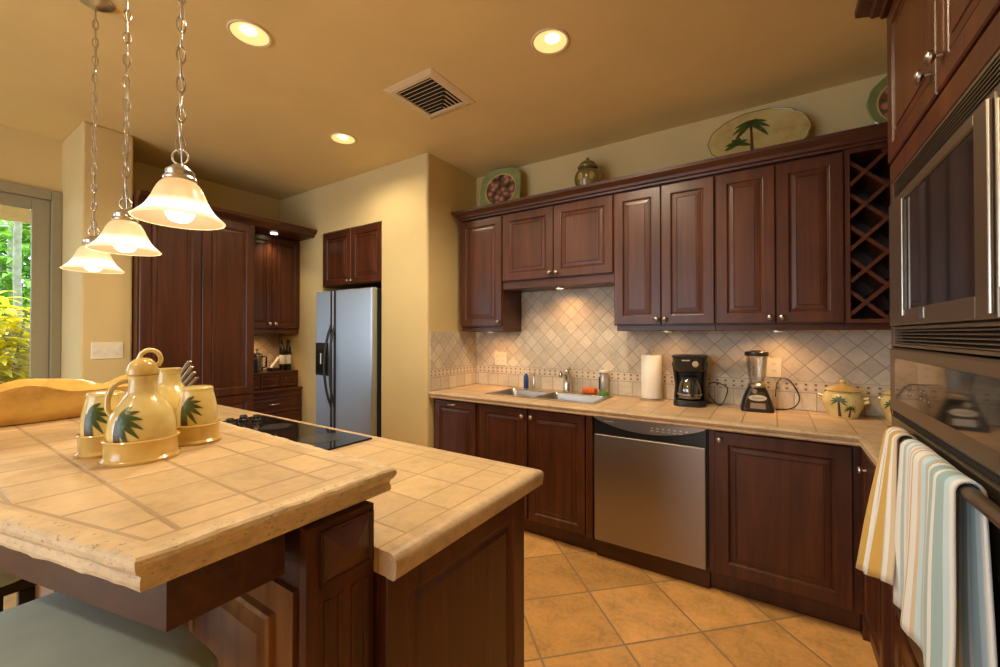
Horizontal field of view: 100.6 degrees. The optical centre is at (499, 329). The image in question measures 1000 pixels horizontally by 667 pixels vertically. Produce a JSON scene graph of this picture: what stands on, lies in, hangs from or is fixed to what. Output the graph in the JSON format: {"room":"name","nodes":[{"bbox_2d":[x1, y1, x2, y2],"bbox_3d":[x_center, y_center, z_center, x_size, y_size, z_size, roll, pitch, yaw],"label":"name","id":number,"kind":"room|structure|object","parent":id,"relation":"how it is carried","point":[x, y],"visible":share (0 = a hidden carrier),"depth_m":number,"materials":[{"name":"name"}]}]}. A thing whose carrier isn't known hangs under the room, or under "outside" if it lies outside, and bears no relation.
{"room":"kitchen","nodes":[
{"label":"kitchen","id":0,"kind":"room"},
{"bbox_2d":[0,205,30,223],"bbox_3d":[-4.204,-1.028,2.771,0.940,0.155,5.000,0,-1,33],"label":"ceiling","id":1,"kind":"structure","parent":0,"point":[10,213],"depth_m":3.40,"materials":[{"name":"beige paint"}]},
{"bbox_2d":[61,121,132,382],"bbox_3d":[-2.996,0.007,3.044,0.750,2.780,0.262,0,-1,33],"label":"wall","id":2,"kind":"structure","parent":0,"point":[95,307],"depth_m":2.84,"materials":[{"name":"beige paint"}]},
{"bbox_2d":[91,342,122,359],"bbox_3d":[-2.679,0.140,2.833,0.008,0.115,0.165,0,-1,33],"label":"switch plate","id":3,"kind":"object","parent":2,"relation":"attached to","point":[99,350],"visible":1,"depth_m":2.83,"materials":[{"name":"beige plastic"}]},
{"bbox_2d":[0,124,279,369],"bbox_3d":[-3.881,-0.001,2.179,0.220,2.780,5.380,0,-1,33],"label":"wall","id":4,"kind":"structure","parent":0,"point":[27,158],"depth_m":2.99,"materials":[{"name":"beige paint"}]},
{"bbox_2d":[0,180,61,378],"bbox_3d":[-3.886,0.191,2.023,0.120,2.393,2.417,0,-1,33],"label":"door frame","id":5,"kind":"structure","parent":4,"relation":"in","point":[45,206],"depth_m":2.95,"materials":[{"name":"beige paint"}]},
{"bbox_2d":[254,333,278,368],"bbox_3d":[-2.480,0.200,4.137,0.008,0.403,0.556,0,-1,33],"label":"backsplash","id":6,"kind":"structure","parent":4,"relation":"attached to","point":[267,344],"depth_m":4.27,"materials":[{"name":"tile"}]},
{"bbox_2d":[254,233,299,332],"bbox_3d":[-2.305,-0.431,4.027,0.409,0.928,0.558,0,-1,33],"label":"upper cabinet","id":7,"kind":"object","parent":4,"relation":"attached to","point":[277,260],"visible":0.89,"depth_m":3.97,"materials":[{"name":"brown wood"}]},
{"bbox_2d":[181,360,191,375],"bbox_3d":[-1.067,0.200,1.334,0.146,0.205,0.017,0,-1,0],"label":"table knife","id":8,"kind":"object","parent":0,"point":[189,362],"visible":0.36,"depth_m":1.33,"materials":[{"name":"silver metal"}]},
{"bbox_2d":[181,366,193,381],"bbox_3d":[-1.070,0.210,1.350,0.144,0.186,0.017,0,-1,0],"label":"table knife","id":9,"kind":"object","parent":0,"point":[190,368],"visible":0.39,"depth_m":1.34,"materials":[{"name":"silver metal"}]},
{"bbox_2d":[183,371,195,385],"bbox_3d":[-1.073,0.220,1.365,0.142,0.167,0.017,0,-1,0],"label":"table knife","id":10,"kind":"object","parent":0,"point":[192,374],"visible":0.39,"depth_m":1.36,"materials":[{"name":"silver metal"}]},
{"bbox_2d":[187,377,198,385],"bbox_3d":[-1.076,0.230,1.382,0.140,0.148,0.017,0,-1,0],"label":"table knife","id":11,"kind":"object","parent":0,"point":[195,379],"visible":0.34,"depth_m":1.38,"materials":[{"name":"silver metal"}]},
{"bbox_2d":[279,153,475,447],"bbox_3d":[-1.285,0.017,4.182,2.260,2.780,0.820,0,-1,33],"label":"wall","id":12,"kind":"structure","parent":0,"point":[414,199],"depth_m":3.43,"materials":[{"name":"beige paint"}]},
{"bbox_2d":[323,222,381,289],"bbox_3d":[-1.189,-0.662,3.988,0.834,0.510,0.649,0,-1,33],"label":"upper cabinet","id":13,"kind":"object","parent":12,"relation":"attached to","point":[352,258],"visible":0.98,"depth_m":3.73,"materials":[{"name":"brown wood"}]},
{"bbox_2d":[429,332,475,390],"bbox_3d":[-0.382,0.246,3.485,0.010,0.464,0.600,0,-1,33],"label":"backsplash","id":14,"kind":"structure","parent":12,"relation":"attached to","point":[452,355],"depth_m":3.44,"materials":[{"name":"tile"}]},
{"bbox_2d":[3,531,877,666],"bbox_3d":[-1.366,1.439,1.004,5.800,0.120,6.600,0,-1,33],"label":"floor","id":15,"kind":"structure","parent":0,"point":[583,607],"depth_m":1.95,"materials":[{"name":"tile"}]},
{"bbox_2d":[0,571,36,611],"bbox_3d":[-1.683,0.986,1.094,0.585,0.787,0.595,0,-1,33],"label":"bar stool","id":16,"kind":"object","parent":15,"relation":"on","point":[9,584],"visible":0.26,"depth_m":1.15,"materials":[{"name":"brown wood"}]},
{"bbox_2d":[0,592,217,666],"bbox_3d":[-0.896,0.982,0.672,0.585,0.787,0.595,0,-1,33],"label":"seat","id":17,"kind":"object","parent":15,"relation":"on","point":[56,629],"visible":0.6,"depth_m":0.79,"materials":[{"name":"grey fabric"}]},
{"bbox_2d":[0,500,373,666],"bbox_3d":[-1.432,0.873,1.125,2.262,1.014,0.853,0,-1,33],"label":"island base","id":18,"kind":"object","parent":15,"relation":"on","point":[302,596],"depth_m":0.78,"materials":[{"name":"brown wood"}]},
{"bbox_2d":[0,417,396,591],"bbox_3d":[-1.426,0.336,1.149,2.251,0.060,1.032,0,-1,33],"label":"countertop","id":19,"kind":"structure","parent":18,"relation":"on","point":[140,528],"depth_m":0.76,"materials":[{"name":"tile"}]},
{"bbox_2d":[0,374,127,426],"bbox_3d":[-1.687,0.243,1.390,0.382,0.133,0.829,0,-1,33],"label":"serving bowl","id":20,"kind":"object","parent":19,"relation":"on","point":[23,401],"visible":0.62,"depth_m":1.39,"materials":[{"name":"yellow ceramic"}]},
{"bbox_2d":[74,419,221,466],"bbox_3d":[-0.903,0.280,1.092,0.262,0.053,0.324,0,-1,8],"label":"tray","id":21,"kind":"object","parent":19,"relation":"on","point":[88,447],"visible":0.63,"depth_m":0.99,"materials":[{"name":"yellow ceramic"}]},
{"bbox_2d":[79,390,125,435],"bbox_3d":[-0.985,0.223,1.038,0.094,0.141,0.093,0,-1,33],"label":"spice shaker","id":22,"kind":"object","parent":21,"relation":"on","point":[93,419],"visible":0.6,"depth_m":1.00,"materials":[{"name":"yellow ceramic"}]},
{"bbox_2d":[104,348,176,442],"bbox_3d":[-0.860,0.168,0.999,0.130,0.250,0.131,0,-1,33],"label":"ceramic jug","id":23,"kind":"object","parent":21,"relation":"on","point":[143,414],"visible":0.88,"depth_m":0.97,"materials":[{"name":"yellow ceramic"}]},
{"bbox_2d":[157,367,184,414],"bbox_3d":[-0.948,0.202,1.188,0.130,0.186,0.130,0,-1,33],"label":"ceramic jug","id":24,"kind":"object","parent":21,"relation":"on","point":[169,382],"visible":0.32,"depth_m":1.16,"materials":[{"name":"yellow ceramic"}]},
{"bbox_2d":[176,385,217,425],"bbox_3d":[-0.837,0.224,1.148,0.094,0.141,0.093,0,-1,33],"label":"spice shaker","id":25,"kind":"object","parent":21,"relation":"on","point":[197,404],"visible":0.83,"depth_m":1.12,"materials":[{"name":"yellow ceramic"}]},
{"bbox_2d":[132,201,254,411],"bbox_3d":[-2.577,0.250,3.395,0.642,2.300,0.782,0,-1,33],"label":"pantry cabinet","id":26,"kind":"object","parent":15,"relation":"on","point":[193,301],"visible":0.35,"depth_m":3.22,"materials":[{"name":"brown wood"}]},
{"bbox_2d":[133,190,316,240],"bbox_3d":[-2.413,-0.931,3.633,0.667,0.078,1.343,0,-1,33],"label":"soffit","id":27,"kind":"structure","parent":26,"relation":"on","point":[265,226],"depth_m":3.66,"materials":[{"name":"brown wood"}]},
{"bbox_2d":[253,386,302,420],"bbox_3d":[-2.283,0.982,4.000,0.462,0.845,0.558,0,-1,33],"label":"base cabinet","id":28,"kind":"object","parent":15,"relation":"on","point":[284,402],"visible":0.3,"depth_m":3.95,"materials":[{"name":"brown wood"}]},
{"bbox_2d":[254,359,257,372],"bbox_3d":[-2.333,0.321,3.878,0.120,0.154,0.085,0,-1,33],"label":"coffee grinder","id":29,"kind":"object","parent":28,"relation":"on","point":[255,360],"visible":0.23,"depth_m":3.86,"materials":[{"name":"black plastic"}]},
{"bbox_2d":[254,349,266,371],"bbox_3d":[-2.331,0.289,3.996,0.142,0.220,0.111,0,-1,33],"label":"press","id":30,"kind":"object","parent":28,"relation":"on","point":[259,356],"visible":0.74,"depth_m":3.98,"materials":[{"name":"silver glass"}]},
{"bbox_2d":[267,357,279,370],"bbox_3d":[-2.233,0.332,4.102,0.100,0.137,0.107,0,-1,33],"label":"telephone","id":31,"kind":"object","parent":28,"relation":"on","point":[271,368],"visible":1,"depth_m":4.07,"materials":[{"name":"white plastic"}]},
{"bbox_2d":[254,369,297,389],"bbox_3d":[-2.327,0.480,4.034,0.356,0.158,0.558,0,-1,33],"label":"drawers","id":32,"kind":"object","parent":28,"relation":"on","point":[265,379],"visible":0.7,"depth_m":3.99,"materials":[{"name":"brown wood"}]},
{"bbox_2d":[279,340,284,369],"bbox_3d":[-2.178,0.248,4.150,0.056,0.305,0.056,0,-1,33],"label":"wine bottle","id":33,"kind":"object","parent":28,"relation":"on","point":[282,348],"visible":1,"depth_m":4.13,"materials":[{"name":"black glass"}]},
{"bbox_2d":[285,339,290,369],"bbox_3d":[-2.145,0.249,4.201,0.056,0.305,0.056,0,-1,33],"label":"wine bottle","id":34,"kind":"object","parent":28,"relation":"on","point":[288,348],"visible":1,"depth_m":4.18,"materials":[{"name":"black glass"}]},
{"bbox_2d":[316,287,381,436],"bbox_3d":[-1.228,0.523,3.931,0.790,1.762,0.770,0,-1,33],"label":"refrigerator","id":35,"kind":"object","parent":15,"relation":"on","point":[348,321],"visible":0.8,"depth_m":3.62,"materials":[{"name":"grey metal"}]},
{"bbox_2d":[373,496,523,666],"bbox_3d":[-1.016,0.952,1.743,2.279,0.866,0.627,0,-1,33],"label":"base cabinet","id":36,"kind":"object","parent":15,"relation":"on","point":[463,605],"visible":0.05,"depth_m":1.08,"materials":[{"name":"brown wood"}]},
{"bbox_2d":[217,404,543,580],"bbox_3d":[-1.015,0.492,1.755,2.352,0.055,0.647,0,-1,33],"label":"countertop","id":37,"kind":"structure","parent":36,"relation":"on","point":[436,497],"depth_m":1.18,"materials":[{"name":"tile"}]},
{"bbox_2d":[224,414,371,449],"bbox_3d":[-1.042,0.447,1.830,0.905,0.037,0.442,0,-1,33],"label":"cooktop","id":38,"kind":"object","parent":37,"relation":"in","point":[325,438],"visible":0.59,"depth_m":1.87,"materials":[{"name":"black glass"}]},
{"bbox_2d":[434,398,478,456],"bbox_3d":[-0.203,0.963,3.356,0.430,0.872,0.598,0,-1,33],"label":"base cabinet","id":39,"kind":"object","parent":15,"relation":"on","point":[456,423],"visible":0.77,"depth_m":3.12,"materials":[{"name":"brown wood"}]},
{"bbox_2d":[479,403,596,551],"bbox_3d":[0.346,0.960,2.995,0.880,0.872,0.599,0,-1,33],"label":"base cabinet","id":40,"kind":"object","parent":15,"relation":"on","point":[560,445],"visible":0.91,"depth_m":2.69,"materials":[{"name":"brown wood"}]},
{"bbox_2d":[594,416,710,588],"bbox_3d":[0.984,0.957,2.588,0.631,0.872,0.580,0,-1,33],"label":"dishwasher","id":41,"kind":"object","parent":15,"relation":"on","point":[652,479],"visible":0.92,"depth_m":2.33,"materials":[{"name":"grey metal"}]},
{"bbox_2d":[709,429,862,630],"bbox_3d":[1.501,0.954,2.236,0.617,0.872,0.599,0,-1,33],"label":"base cabinet","id":42,"kind":"object","parent":15,"relation":"on","point":[785,514],"visible":0.98,"depth_m":2.00,"materials":[{"name":"brown wood"}]},
{"bbox_2d":[856,448,893,666],"bbox_3d":[1.881,0.949,1.725,0.659,0.872,1.038,0,-1,33],"label":"base cabinet","id":43,"kind":"object","parent":15,"relation":"on","point":[877,618],"visible":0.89,"depth_m":1.60,"materials":[{"name":"brown wood"}]},
{"bbox_2d":[429,384,890,465],"bbox_3d":[0.832,0.495,2.420,3.181,0.048,1.042,0,-1,33],"label":"countertop","id":44,"kind":"structure","parent":43,"relation":"on","point":[865,432],"depth_m":2.27,"materials":[{"name":"tile"}]},
{"bbox_2d":[524,369,528,387],"bbox_3d":[0.213,0.398,3.381,0.042,0.152,0.041,0,-1,33],"label":"soap bottle","id":45,"kind":"object","parent":44,"relation":"on","point":[526,378],"visible":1,"depth_m":3.37,"materials":[{"name":"blue plastic"}]},
{"bbox_2d":[530,373,536,388],"bbox_3d":[0.265,0.408,3.324,0.038,0.130,0.075,0,-1,33],"label":"soap pump","id":46,"kind":"object","parent":44,"relation":"on","point":[533,374],"visible":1,"depth_m":3.33,"materials":[{"name":"silver metal"}]},
{"bbox_2d":[485,388,613,403],"bbox_3d":[0.351,0.553,3.025,0.846,0.164,0.396,0,-1,33],"label":"sink","id":47,"kind":"object","parent":44,"relation":"in","point":[514,392],"visible":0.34,"depth_m":3.08,"materials":[{"name":"metal"}]},
{"bbox_2d":[559,367,572,391],"bbox_3d":[0.501,0.376,3.137,0.091,0.191,0.163,0,-1,33],"label":"faucet","id":48,"kind":"object","parent":44,"relation":"on","point":[566,374],"visible":1,"depth_m":3.15,"materials":[{"name":"silver metal"}]},
{"bbox_2d":[582,387,596,393],"bbox_3d":[0.667,0.451,3.093,0.105,0.040,0.060,0,-1,33],"label":"sponge","id":49,"kind":"object","parent":44,"relation":"on","point":[589,390],"visible":1,"depth_m":3.07,"materials":[{"name":"orange plastic"}]},
{"bbox_2d":[599,370,608,395],"bbox_3d":[0.759,0.384,3.028,0.069,0.184,0.068,0,-1,33],"label":"detergent bottle","id":50,"kind":"object","parent":44,"relation":"on","point":[603,379],"visible":0.89,"depth_m":3.00,"materials":[{"name":"clear plastic"}]},
{"bbox_2d":[639,346,663,401],"bbox_3d":[1.032,0.293,2.825,0.160,0.363,0.160,0,-1,33],"label":"paper towel holder","id":51,"kind":"object","parent":44,"relation":"on","point":[640,398],"visible":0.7,"depth_m":2.77,"materials":[{"name":"silver metal"}]},
{"bbox_2d":[641,355,661,398],"bbox_3d":[1.032,0.316,2.825,0.134,0.288,0.134,0,-1,33],"label":"paper towel roll","id":52,"kind":"object","parent":51,"relation":"on","point":[651,365],"visible":0.99,"depth_m":2.77,"materials":[{"name":"white paper"}]},
{"bbox_2d":[672,354,707,407],"bbox_3d":[1.198,0.314,2.620,0.208,0.316,0.226,0,-1,26],"label":"coffee maker","id":53,"kind":"object","parent":44,"relation":"on","point":[689,370],"visible":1,"depth_m":2.56,"materials":[{"name":"black plastic"}]},
{"bbox_2d":[708,382,727,405],"bbox_3d":[1.371,0.400,2.611,0.127,0.144,0.045,0,-1,12],"label":"power cord","id":54,"kind":"object","parent":53,"relation":"attached to","point":[711,382],"visible":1,"depth_m":2.60,"materials":[{"name":"black plastic"}]},
{"bbox_2d":[740,350,774,412],"bbox_3d":[1.511,0.295,2.444,0.165,0.352,0.169,0,-1,28],"label":"blender","id":55,"kind":"object","parent":44,"relation":"on","point":[756,398],"visible":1,"depth_m":2.39,"materials":[{"name":"black plastic"}]},
{"bbox_2d":[750,403,765,408],"bbox_3d":[1.474,0.434,2.372,0.077,0.031,0.010,0,-1,28],"label":"switch plate","id":56,"kind":"object","parent":55,"relation":"attached to","point":[752,405],"depth_m":2.37,"materials":[{"name":"silver metal"}]},
{"bbox_2d":[775,378,799,409],"bbox_3d":[1.682,0.376,2.440,0.137,0.187,0.056,0,-1,12],"label":"power cord","id":57,"kind":"object","parent":44,"relation":"on","point":[780,378],"visible":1,"depth_m":2.43,"materials":[{"name":"black plastic"}]},
{"bbox_2d":[817,380,870,418],"bbox_3d":[1.853,0.370,2.243,0.179,0.201,0.179,0,-1,10],"label":"cookie jar","id":58,"kind":"object","parent":44,"relation":"on","point":[842,400],"visible":1,"depth_m":2.19,"materials":[{"name":"yellow ceramic"}]},
{"bbox_2d":[877,390,891,422],"bbox_3d":[2.035,0.371,2.094,0.175,0.196,0.175,0,-1,33],"label":"cookie jar","id":59,"kind":"object","parent":44,"relation":"on","point":[884,401],"visible":0.18,"depth_m":2.10,"materials":[{"name":"yellow ceramic"}]},
{"bbox_2d":[854,0,999,666],"bbox_3d":[1.324,0.089,0.901,0.697,2.577,1.101,0,-1,33],"label":"tall cabinet","id":60,"kind":"object","parent":15,"relation":"on","point":[936,49],"visible":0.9,"depth_m":1.11,"materials":[{"name":"brown wood"}]},
{"bbox_2d":[886,348,999,666],"bbox_3d":[1.290,0.502,0.873,0.607,0.892,0.984,0,-1,33],"label":"wall oven","id":61,"kind":"object","parent":60,"relation":"in","point":[949,402],"visible":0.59,"depth_m":0.90,"materials":[{"name":"grey metal"}]},
{"bbox_2d":[856,426,916,584],"bbox_3d":[1.087,0.505,1.159,0.123,0.444,0.213,0,-1,33],"label":"hand towel","id":62,"kind":"object","parent":61,"relation":"hanging from","point":[876,557],"visible":0.55,"depth_m":1.17,"materials":[{"name":"fabric"}]},
{"bbox_2d":[893,439,997,666],"bbox_3d":[0.957,0.507,0.920,0.079,0.452,0.405,0,-1,33],"label":"hand towel","id":63,"kind":"object","parent":61,"relation":"hanging from","point":[943,583],"visible":0.98,"depth_m":0.85,"materials":[{"name":"multicoloured fabric"}]},
{"bbox_2d":[889,49,999,356],"bbox_3d":[1.305,-0.228,0.870,0.572,0.556,0.984,0,-1,33],"label":"microwave","id":64,"kind":"object","parent":60,"relation":"in","point":[944,210],"visible":1,"depth_m":0.94,"materials":[{"name":"grey metal"}]},
{"bbox_2d":[0,0,886,199],"bbox_3d":[-1.366,-1.461,1.030,5.800,0.120,6.600,0,-1,33],"label":"ceiling","id":65,"kind":"structure","parent":0,"point":[260,121],"depth_m":2.24,"materials":[{"name":"beige paint"}]},
{"bbox_2d":[60,0,124,273],"bbox_3d":[-1.714,-0.821,1.754,0.196,1.148,0.196,0,-1,-44],"label":"pendant lamp","id":66,"kind":"object","parent":65,"relation":"hanging from","point":[84,259],"visible":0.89,"depth_m":1.75,"materials":[{"name":"white glass"}]},
{"bbox_2d":[85,0,161,255],"bbox_3d":[-1.285,-0.832,1.428,0.196,1.130,0.196,0,-1,21],"label":"pendant lamp","id":67,"kind":"object","parent":65,"relation":"hanging from","point":[123,235],"visible":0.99,"depth_m":1.42,"materials":[{"name":"white glass"}]},
{"bbox_2d":[128,0,225,229],"bbox_3d":[-0.818,-0.838,1.065,0.196,1.126,0.196,0,-1,13],"label":"pendant lamp","id":68,"kind":"object","parent":65,"relation":"hanging from","point":[176,200],"visible":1,"depth_m":1.05,"materials":[{"name":"white glass"}]},
{"bbox_2d":[226,19,271,47],"bbox_3d":[-1.175,-1.388,1.949,0.186,0.009,0.186,0,-1,33],"label":"recessed light","id":69,"kind":"object","parent":65,"relation":"in","point":[249,33],"visible":1,"depth_m":1.94,"materials":[{"name":"beige paint"}]},
{"bbox_2d":[329,132,356,144],"bbox_3d":[-1.133,-1.379,2.996,0.186,0.009,0.186,0,-1,33],"label":"recessed light","id":70,"kind":"object","parent":65,"relation":"in","point":[338,137],"visible":1,"depth_m":2.99,"materials":[{"name":"beige paint"}]},
{"bbox_2d":[383,68,475,119],"bbox_3d":[-0.412,-1.382,2.463,0.370,0.012,0.395,0,-1,33],"label":"ceiling vent","id":71,"kind":"object","parent":65,"relation":"in","point":[427,92],"visible":1,"depth_m":2.44,"materials":[{"name":"white metal"}]},
{"bbox_2d":[531,27,569,54],"bbox_3d":[0.242,-1.387,2.001,0.186,0.009,0.186,0,-1,33],"label":"recessed light","id":72,"kind":"object","parent":65,"relation":"in","point":[552,40],"visible":1,"depth_m":1.99,"materials":[{"name":"beige paint"}]},
{"bbox_2d":[476,73,886,416],"bbox_3d":[1.273,0.005,2.885,3.440,2.780,0.180,0,-1,33],"label":"wall","id":73,"kind":"structure","parent":0,"point":[839,108],"depth_m":2.84,"materials":[{"name":"beige paint"}]},
{"bbox_2d":[461,215,520,331],"bbox_3d":[-0.085,-0.444,3.453,0.414,0.912,0.336,0,-1,33],"label":"upper cabinet","id":74,"kind":"object","parent":73,"relation":"attached to","point":[485,306],"visible":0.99,"depth_m":3.34,"materials":[{"name":"brown wood"}]},
{"bbox_2d":[451,122,887,221],"bbox_3d":[0.914,-0.943,2.785,2.922,0.074,0.361,0,-1,33],"label":"crown molding","id":75,"kind":"structure","parent":74,"relation":"on","point":[840,141],"depth_m":2.44,"materials":[{"name":"brown wood"}]},
{"bbox_2d":[480,167,520,205],"bbox_3d":[0.002,-1.166,3.444,0.374,0.371,0.061,0,-1,26],"label":"decorative plate","id":76,"kind":"object","parent":75,"relation":"on","point":[503,184],"visible":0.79,"depth_m":3.45,"materials":[{"name":"green ceramic"}]},
{"bbox_2d":[574,157,600,185],"bbox_3d":[0.636,-1.114,3.008,0.190,0.271,0.192,0,-1,33],"label":"ginger jar","id":77,"kind":"object","parent":75,"relation":"on","point":[587,173],"visible":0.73,"depth_m":2.94,"materials":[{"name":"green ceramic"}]},
{"bbox_2d":[708,108,811,156],"bbox_3d":[1.516,-1.146,2.448,0.523,0.318,0.067,0,-1,28],"label":"oval platter","id":78,"kind":"object","parent":75,"relation":"on","point":[766,127],"visible":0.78,"depth_m":2.45,"materials":[{"name":"beige ceramic"}]},
{"bbox_2d":[866,76,887,123],"bbox_3d":[2.067,-1.165,2.089,0.347,0.344,0.059,0,-1,25],"label":"decorative plate","id":79,"kind":"object","parent":75,"relation":"on","point":[877,102],"visible":0.2,"depth_m":2.15,"materials":[{"name":"green ceramic"}]},
{"bbox_2d":[495,352,505,364],"bbox_3d":[0.005,0.246,3.586,0.115,0.115,0.008,0,-1,33],"label":"wall outlet","id":80,"kind":"object","parent":73,"relation":"attached to","point":[500,357],"visible":1,"depth_m":3.58,"materials":[{"name":"beige plastic"}]},
{"bbox_2d":[503,194,613,292],"bbox_3d":[0.456,-0.609,3.099,0.880,0.588,0.336,0,-1,33],"label":"upper cabinet","id":81,"kind":"object","parent":73,"relation":"attached to","point":[570,245],"visible":0.94,"depth_m":2.96,"materials":[{"name":"brown wood"}]},
{"bbox_2d":[614,175,715,330],"bbox_3d":[1.074,-0.451,2.692,0.599,0.912,0.336,0,-1,33],"label":"upper cabinet","id":82,"kind":"object","parent":73,"relation":"attached to","point":[665,280],"visible":1,"depth_m":2.56,"materials":[{"name":"brown wood"}]},
{"bbox_2d":[476,287,891,416],"bbox_3d":[1.127,0.074,2.863,3.196,0.798,0.013,0,-1,33],"label":"backsplash","id":83,"kind":"structure","parent":73,"relation":"attached to","point":[561,330],"depth_m":2.86,"materials":[{"name":"tile"}]},
{"bbox_2d":[766,358,780,377],"bbox_3d":[1.652,0.227,2.504,0.075,0.118,0.008,0,-1,33],"label":"wall outlet","id":84,"kind":"object","parent":73,"relation":"attached to","point":[773,365],"visible":1,"depth_m":2.50,"materials":[{"name":"beige plastic"}]},
{"bbox_2d":[771,362,776,372],"bbox_3d":[1.651,0.227,2.503,0.030,0.068,0.004,0,-1,33],"label":"socket","id":85,"kind":"object","parent":84,"relation":"attached to","point":[773,364],"depth_m":2.50,"materials":[{"name":"white plastic"}]},
{"bbox_2d":[715,151,844,330],"bbox_3d":[1.570,-0.453,2.366,0.586,0.912,0.336,0,-1,33],"label":"upper cabinet","id":86,"kind":"object","parent":73,"relation":"attached to","point":[780,234],"visible":1,"depth_m":2.24,"materials":[{"name":"brown wood"}]},
{"bbox_2d":[769,330,784,331],"bbox_3d":[1.554,-0.011,2.329,0.072,0.043,0.071,0,-1,33],"label":"puck light","id":87,"kind":"object","parent":86,"relation":"attached to","point":[769,330],"visible":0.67,"depth_m":2.30,"materials":[{"name":"silver metal"}]},
{"bbox_2d":[844,142,890,329],"bbox_3d":[1.988,-0.456,2.113,0.392,0.912,0.300,0,-1,33],"label":"wine rack","id":88,"kind":"object","parent":73,"relation":"attached to","point":[866,168],"visible":0.37,"depth_m":2.10,"materials":[{"name":"brown wood"}]},
{"label":"outside","id":89,"kind":"structure","parent":0,"visible":0},
{"bbox_3d":[-8.334,1.563,6.059,11.400,0.120,17.000,0,-1,33],"label":"ground","id":90,"kind":"structure","parent":89,"visible":0},
{"bbox_2d":[7,221,13,303],"bbox_3d":[-8.351,-0.861,6.994,2.180,4.748,2.262,0,-1,33],"label":"palm","id":91,"kind":"object","parent":90,"relation":"on","point":[9,244],"visible":0.02,"depth_m":7.11,"materials":[{"name":"green plant"}]},
{"bbox_2d":[0,327,29,381],"bbox_3d":[-5.910,0.724,4.474,0.400,1.530,9.000,0,-1,33],"label":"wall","id":92,"kind":"structure","parent":90,"relation":"on","point":[8,334],"depth_m":4.70,"materials":[{"name":"plant"}]},
{"bbox_2d":[0,291,29,383],"bbox_3d":[-4.814,0.548,3.896,1.084,1.870,1.084,0,-1,-37],"label":"shrub","id":93,"kind":"object","parent":90,"relation":"on","point":[12,364],"visible":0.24,"depth_m":3.94,"materials":[{"name":"yellow plant"}]},
{"bbox_2d":[0,219,30,326],"bbox_3d":[-7.584,-0.147,6.563,1.875,3.312,1.820,0,-1,33],"label":"leafy bush","id":94,"kind":"object","parent":90,"relation":"on","point":[4,279],"visible":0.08,"depth_m":6.34,"materials":[{"name":"green plant"}]},
{"bbox_2d":[0,220,30,316],"bbox_3d":[-9.752,-0.736,8.447,2.688,4.516,2.675,0,-1,33],"label":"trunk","id":95,"kind":"object","parent":90,"relation":"on","point":[26,227],"visible":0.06,"depth_m":8.07,"materials":[{"name":"grey plant"}]},
{"bbox_2d":[13,221,22,326],"bbox_3d":[-6.267,-0.758,5.337,2.309,4.513,2.030,0,-1,-15],"label":"palm","id":96,"kind":"object","parent":90,"relation":"on","point":[17,233],"visible":0.02,"depth_m":5.41,"materials":[{"name":"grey plant"}]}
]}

